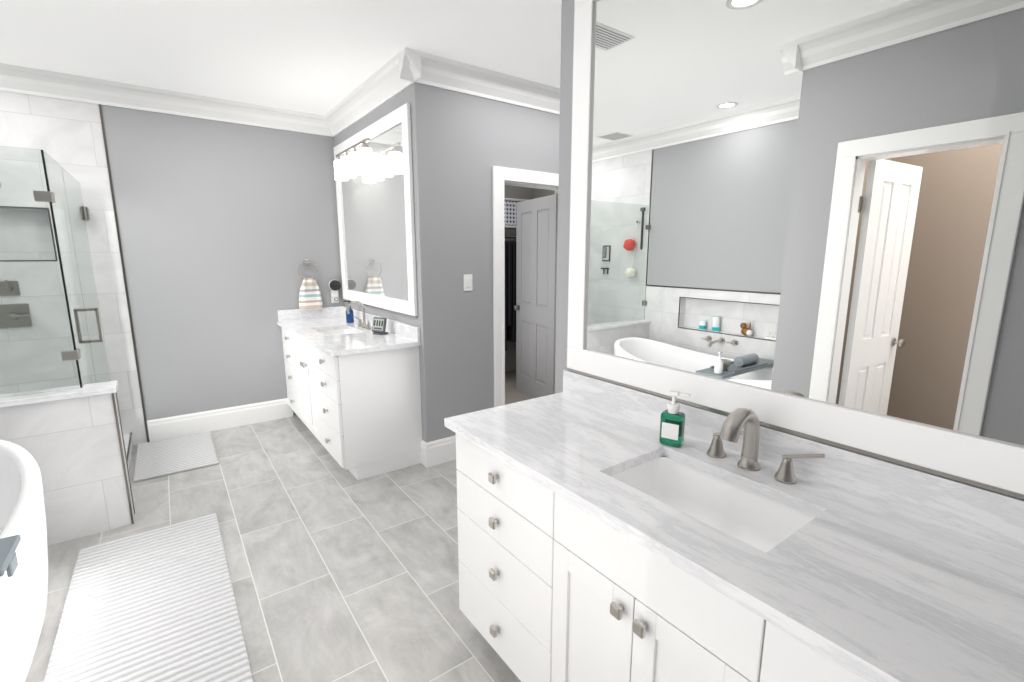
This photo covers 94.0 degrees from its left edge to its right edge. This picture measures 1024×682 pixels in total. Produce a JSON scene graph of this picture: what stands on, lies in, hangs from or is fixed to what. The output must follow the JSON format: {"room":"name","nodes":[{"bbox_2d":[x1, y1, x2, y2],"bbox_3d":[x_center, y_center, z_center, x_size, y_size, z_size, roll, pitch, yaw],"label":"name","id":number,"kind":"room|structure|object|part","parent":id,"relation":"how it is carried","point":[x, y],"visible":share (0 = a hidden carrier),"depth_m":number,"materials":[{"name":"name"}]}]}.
{"room":"bathroom","nodes":[
{"label":"bathroom","id":0,"kind":"room"},
{"bbox_2d":[0,381,134,545],"bbox_3d":[-2.651,0.691,2.351,1.185,0.800,0.180,-7,13,-35],"label":"wall","id":1,"kind":"structure","parent":0,"point":[71,442],"depth_m":2.52,"materials":[{"name":"tile"}]},
{"bbox_2d":[123,432,132,470],"bbox_3d":[-2.704,0.881,3.251,0.148,0.104,1.300,-7,13,-35],"label":"sill","id":2,"kind":"structure","parent":1,"relation":"attached to","point":[128,441],"depth_m":3.59,"materials":[{"name":"stone"}]},
{"bbox_2d":[0,146,110,397],"bbox_3d":[-3.079,-0.045,2.747,1.102,1.894,1.393,-7,13,-35],"label":"glass","id":3,"kind":"object","parent":2,"relation":"on","point":[51,335],"visible":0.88,"depth_m":2.40,"materials":[{"name":"clear glass"}]},
{"bbox_3d":[-2.852,-0.140,3.255,0.127,1.888,0.801,-7,13,-35],"label":"door","id":4,"kind":"part","parent":3,"relation":"part of","materials":[{"name":"clear glass"}]},
{"bbox_2d":[0,91,343,444],"bbox_3d":[-2.816,-0.538,3.799,3.090,2.700,0.126,-7,13,-35],"label":"wall","id":5,"kind":"structure","parent":0,"point":[226,229],"depth_m":3.87,"materials":[{"name":"grey paint"}]},
{"bbox_2d":[0,63,335,136],"bbox_3d":[-2.704,-1.786,3.519,2.730,0.146,0.102,-7,13,-35],"label":"crown molding","id":6,"kind":"structure","parent":5,"relation":"attached to","point":[13,78],"depth_m":3.53,"materials":[{"name":"white wood"}]},
{"bbox_2d":[147,398,292,441],"bbox_3d":[-2.500,0.675,4.170,1.083,0.180,0.017,-7,13,-35],"label":"baseboard","id":7,"kind":"structure","parent":5,"relation":"attached to","point":[218,419],"depth_m":4.13,"materials":[{"name":"white wood"}]},
{"bbox_2d":[298,259,322,310],"bbox_3d":[-1.859,-0.516,4.381,0.210,0.459,0.090,-7,13,-35],"label":"towel ring","id":8,"kind":"object","parent":5,"relation":"attached to","point":[310,297],"visible":1,"depth_m":4.37,"materials":[{"name":"fabric"}]},
{"bbox_2d":[277,306,344,321],"bbox_3d":[-1.872,-0.256,4.461,0.574,0.100,0.020,-7,13,-35],"label":"backsplash","id":9,"kind":"structure","parent":5,"relation":"attached to","point":[327,312],"depth_m":4.45,"materials":[{"name":"white stone"}]},
{"bbox_2d":[328,280,340,302],"bbox_3d":[-1.689,-0.471,4.527,0.110,0.209,0.070,-7,13,-35],"label":"outlet","id":10,"kind":"object","parent":5,"relation":"attached to","point":[334,286],"visible":1,"depth_m":4.50,"materials":[{"name":"white plastic"}]},
{"bbox_2d":[26,415,520,681],"bbox_3d":[-0.160,1.128,2.348,5.820,0.060,6.440,-7,13,-35],"label":"floor","id":11,"kind":"structure","parent":0,"point":[338,572],"depth_m":2.39,"materials":[{"name":"tile"}]},
{"bbox_2d":[0,439,47,681],"bbox_3d":[-2.064,0.897,1.528,0.810,0.688,1.650,-7,13,-35],"label":"bathtub","id":12,"kind":"object","parent":11,"relation":"on","point":[23,595],"visible":0.9,"depth_m":1.71,"materials":[{"name":"white ceramic"}]},
{"bbox_2d":[0,534,20,576],"bbox_3d":[-1.846,0.700,1.188,0.858,0.079,0.220,-7,13,-35],"label":"caddy","id":13,"kind":"object","parent":12,"relation":"on","point":[8,556],"visible":1,"depth_m":1.43,"materials":[{"name":"grey"}]},
{"bbox_2d":[44,513,252,681],"bbox_3d":[-1.517,1.151,2.003,0.600,0.018,1.540,-7,13,-35],"label":"area rug","id":14,"kind":"object","parent":11,"relation":"on","point":[157,605],"visible":0.98,"depth_m":2.00,"materials":[{"name":"fabric"}]},
{"bbox_2d":[133,431,218,481],"bbox_3d":[-2.549,0.856,3.626,0.490,0.018,0.760,-7,13,-35],"label":"area rug","id":15,"kind":"object","parent":11,"relation":"on","point":[159,458],"visible":0.96,"depth_m":3.55,"materials":[{"name":"fabric"}]},
{"bbox_2d":[281,326,421,479],"bbox_3d":[-1.383,0.371,3.901,0.602,0.874,1.669,-7,13,-35],"label":"bathroom vanity","id":16,"kind":"object","parent":11,"relation":"on","point":[354,395],"depth_m":3.28,"materials":[{"name":"white painted wood"},{"name":"marble"},{"name":"brushed nickel"}]},
{"bbox_2d":[277,318,420,357],"bbox_3d":[-1.377,-0.072,3.810,0.604,0.030,1.694,-7,13,-35],"label":"countertop","id":17,"kind":"structure","parent":16,"relation":"on","point":[334,345],"depth_m":3.43,"materials":[{"name":"white stone"}]},
{"bbox_2d":[321,326,360,333],"bbox_3d":[-1.391,0.011,3.824,0.350,0.162,0.520,-7,13,-35],"label":"sink","id":18,"kind":"object","parent":17,"relation":"in","point":[332,329],"depth_m":4.02,"materials":[{"name":"white ceramic"}]},
{"bbox_2d":[344,301,353,322],"bbox_3d":[-1.434,-0.257,4.196,0.078,0.194,0.066,-7,13,-35],"label":"soap bottle","id":19,"kind":"object","parent":17,"relation":"on","point":[350,318],"visible":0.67,"depth_m":4.18,"materials":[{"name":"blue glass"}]},
{"bbox_2d":[346,301,371,328],"bbox_3d":[-1.259,-0.215,3.880,0.166,0.224,0.345,-7,13,-35],"label":"faucet","id":20,"kind":"object","parent":17,"relation":"on","point":[365,325],"visible":1,"depth_m":3.89,"materials":[{"name":"silver metal"}]},
{"bbox_2d":[372,317,386,332],"bbox_3d":[-1.002,-0.120,3.608,0.124,0.114,0.043,6,12,28],"label":"desk clock","id":21,"kind":"object","parent":17,"relation":"on","point":[379,325],"visible":1,"depth_m":3.59,"materials":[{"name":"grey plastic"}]},
{"bbox_2d":[505,370,532,404],"bbox_3d":[-0.153,0.608,5.010,2.380,0.012,1.820,-7,13,-35],"label":"carpet floor","id":22,"kind":"structure","parent":11,"relation":"on","point":[513,394],"depth_m":5.26,"materials":[{"name":"beige carpet"}]},
{"bbox_2d":[444,425,883,681],"bbox_3d":[0.504,0.838,1.329,0.602,0.874,1.680,-7,13,-35],"label":"bathroom vanity","id":23,"kind":"object","parent":11,"relation":"on","point":[605,534],"depth_m":1.26,"materials":[{"name":"white wood"}]},
{"bbox_2d":[444,393,1023,681],"bbox_3d":[0.503,0.394,1.247,0.604,0.030,1.730,-7,13,-35],"label":"countertop","id":24,"kind":"structure","parent":23,"relation":"on","point":[901,595],"depth_m":0.96,"materials":[{"name":"white stone"}]},
{"bbox_2d":[659,390,690,446],"bbox_3d":[0.513,0.243,1.501,0.082,0.173,0.049,7,12,33],"label":"soap bottle","id":25,"kind":"object","parent":24,"relation":"on","point":[672,422],"visible":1,"depth_m":1.49,"materials":[{"name":"teal plastic"}]},
{"bbox_2d":[608,449,819,552],"bbox_3d":[0.496,0.478,1.251,0.350,0.162,0.520,-7,13,-35],"label":"sink","id":26,"kind":"object","parent":24,"relation":"in","point":[761,518],"depth_m":1.36,"materials":[{"name":"white ceramic"}]},
{"bbox_2d":[707,408,824,483],"bbox_3d":[0.648,0.275,1.293,0.171,0.184,0.306,-7,13,-35],"label":"faucet","id":27,"kind":"object","parent":23,"relation":"on","point":[736,421],"visible":1,"depth_m":1.29,"materials":[{"name":"silver metal"}]},
{"bbox_2d":[0,0,561,114],"bbox_3d":[-0.160,-1.587,1.855,5.820,0.060,6.440,-7,13,-35],"label":"ceiling","id":28,"kind":"structure","parent":0,"point":[321,57],"depth_m":2.74,"materials":[{"name":"white paint"}]},
{"bbox_2d":[334,88,414,325],"bbox_3d":[-1.105,-0.569,3.967,0.120,2.700,1.620,-7,13,-35],"label":"wall","id":29,"kind":"structure","parent":0,"point":[395,102],"depth_m":3.64,"materials":[{"name":"grey paint"}]},
{"bbox_2d":[324,58,407,134],"bbox_3d":[-1.133,-1.799,3.591,0.102,0.146,1.590,-7,13,-35],"label":"crown molding","id":30,"kind":"structure","parent":29,"relation":"attached to","point":[381,86],"depth_m":3.51,"materials":[{"name":"white wood"}]},
{"bbox_2d":[333,103,417,317],"bbox_3d":[-1.133,-0.955,3.808,0.025,1.383,1.610,-7,13,-35],"label":"mirror","id":31,"kind":"object","parent":29,"relation":"attached to","point":[375,211],"visible":0.96,"depth_m":3.59,"materials":[{"name":"white"}]},
{"bbox_2d":[334,138,372,180],"bbox_3d":[-1.202,-1.401,3.682,0.166,0.240,0.740,-7,13,-35],"label":"sconce","id":32,"kind":"object","parent":31,"relation":"attached to","point":[355,161],"visible":1,"depth_m":3.56,"materials":[{"name":"white glass"}]},
{"bbox_2d":[341,306,419,341],"bbox_3d":[-1.140,-0.167,3.967,0.020,0.100,1.694,-7,13,-35],"label":"backsplash","id":33,"kind":"structure","parent":29,"relation":"attached to","point":[394,327],"depth_m":3.60,"materials":[{"name":"white stone"}]},
{"bbox_2d":[407,82,559,441],"bbox_3d":[0.417,-0.574,3.998,2.620,2.700,0.120,-7,13,-35],"label":"wall","id":34,"kind":"structure","parent":0,"point":[463,144],"depth_m":3.35,"materials":[{"name":"grey paint"}]},
{"bbox_2d":[421,435,455,467],"bbox_3d":[-0.387,0.782,3.583,0.587,0.180,0.047,-7,13,-35],"label":"baseboard","id":35,"kind":"structure","parent":34,"relation":"attached to","point":[437,452],"depth_m":3.45,"materials":[{"name":"white wood"}]},
{"bbox_2d":[463,274,472,290],"bbox_3d":[-0.312,-0.415,3.405,0.072,0.116,0.010,-7,13,-35],"label":"switch plate","id":36,"kind":"object","parent":34,"relation":"attached to","point":[468,282],"visible":1,"depth_m":3.40,"materials":[{"name":"white plastic"}]},
{"bbox_2d":[392,47,559,114],"bbox_3d":[0.150,-1.772,3.443,2.002,0.146,0.102,-7,13,-35],"label":"crown molding","id":37,"kind":"structure","parent":34,"relation":"attached to","point":[402,69],"depth_m":3.14,"materials":[{"name":"white wood"}]},
{"bbox_2d":[492,166,558,406],"bbox_3d":[0.227,-0.259,3.898,0.980,2.115,0.146,-7,13,-35],"label":"door frame","id":38,"kind":"structure","parent":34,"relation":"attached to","point":[502,177],"depth_m":3.56,"materials":[{"name":"white wood"}]},
{"bbox_2d":[504,185,534,370],"bbox_3d":[-0.717,-0.853,5.534,2.620,2.700,0.140,-7,13,-35],"label":"wall","id":39,"kind":"structure","parent":0,"point":[518,192],"depth_m":6.00,"materials":[{"name":"grey paint"}]},
{"bbox_2d":[505,225,515,350],"bbox_3d":[-0.541,-0.569,5.336,2.365,1.429,0.495,-7,13,-35],"label":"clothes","id":40,"kind":"object","parent":39,"relation":"attached to","point":[510,284],"visible":0.04,"depth_m":5.44,"materials":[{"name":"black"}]},
{"bbox_2d":[504,198,525,225],"bbox_3d":[-0.082,-1.498,5.600,0.640,0.304,0.345,-7,13,-35],"label":"basket","id":41,"kind":"object","parent":40,"relation":"on","point":[509,211],"visible":0.12,"depth_m":5.45,"materials":[{"name":"white plastic"}]},
{"bbox_2d":[535,188,554,197],"bbox_3d":[0.864,-0.844,5.485,0.120,2.700,1.800,-7,13,-35],"label":"wall","id":42,"kind":"structure","parent":0,"point":[539,193],"depth_m":5.88,"materials":[{"name":"grey paint"}]},
{"bbox_2d":[554,190,557,393],"bbox_3d":[0.508,-0.634,4.331,0.075,2.700,0.320,-7,13,-35],"label":"wall","id":43,"kind":"structure","parent":0,"point":[556,191],"depth_m":4.42,"materials":[{"name":"grey paint"}]},
{"bbox_2d":[513,194,557,398],"bbox_3d":[0.260,-0.390,4.839,0.239,2.025,0.803,-7,13,-35],"label":"closet door leaf","id":44,"kind":"structure","parent":43,"relation":"in","point":[534,307],"depth_m":4.77,"materials":[{"name":"grey paint"}]},
{"bbox_2d":[555,0,574,393],"bbox_3d":[1.091,-0.025,0.977,0.120,2.700,2.880,-7,13,-35],"label":"wall","id":45,"kind":"structure","parent":0,"point":[566,75],"depth_m":1.98,"materials":[{"name":"grey paint"}]},
{"bbox_2d":[561,369,1023,548],"bbox_3d":[0.739,0.299,1.404,0.020,0.100,1.730,-7,13,-35],"label":"backsplash","id":46,"kind":"structure","parent":45,"relation":"attached to","point":[1000,516],"depth_m":1.20,"materials":[{"name":"white stone"}]},
{"bbox_2d":[567,0,1023,499],"bbox_3d":[0.737,-0.487,1.260,0.025,1.493,1.680,-7,13,-35],"label":"mirror","id":47,"kind":"object","parent":45,"relation":"attached to","point":[803,218],"visible":0.98,"depth_m":1.23,"materials":[{"name":"white"}]}
]}

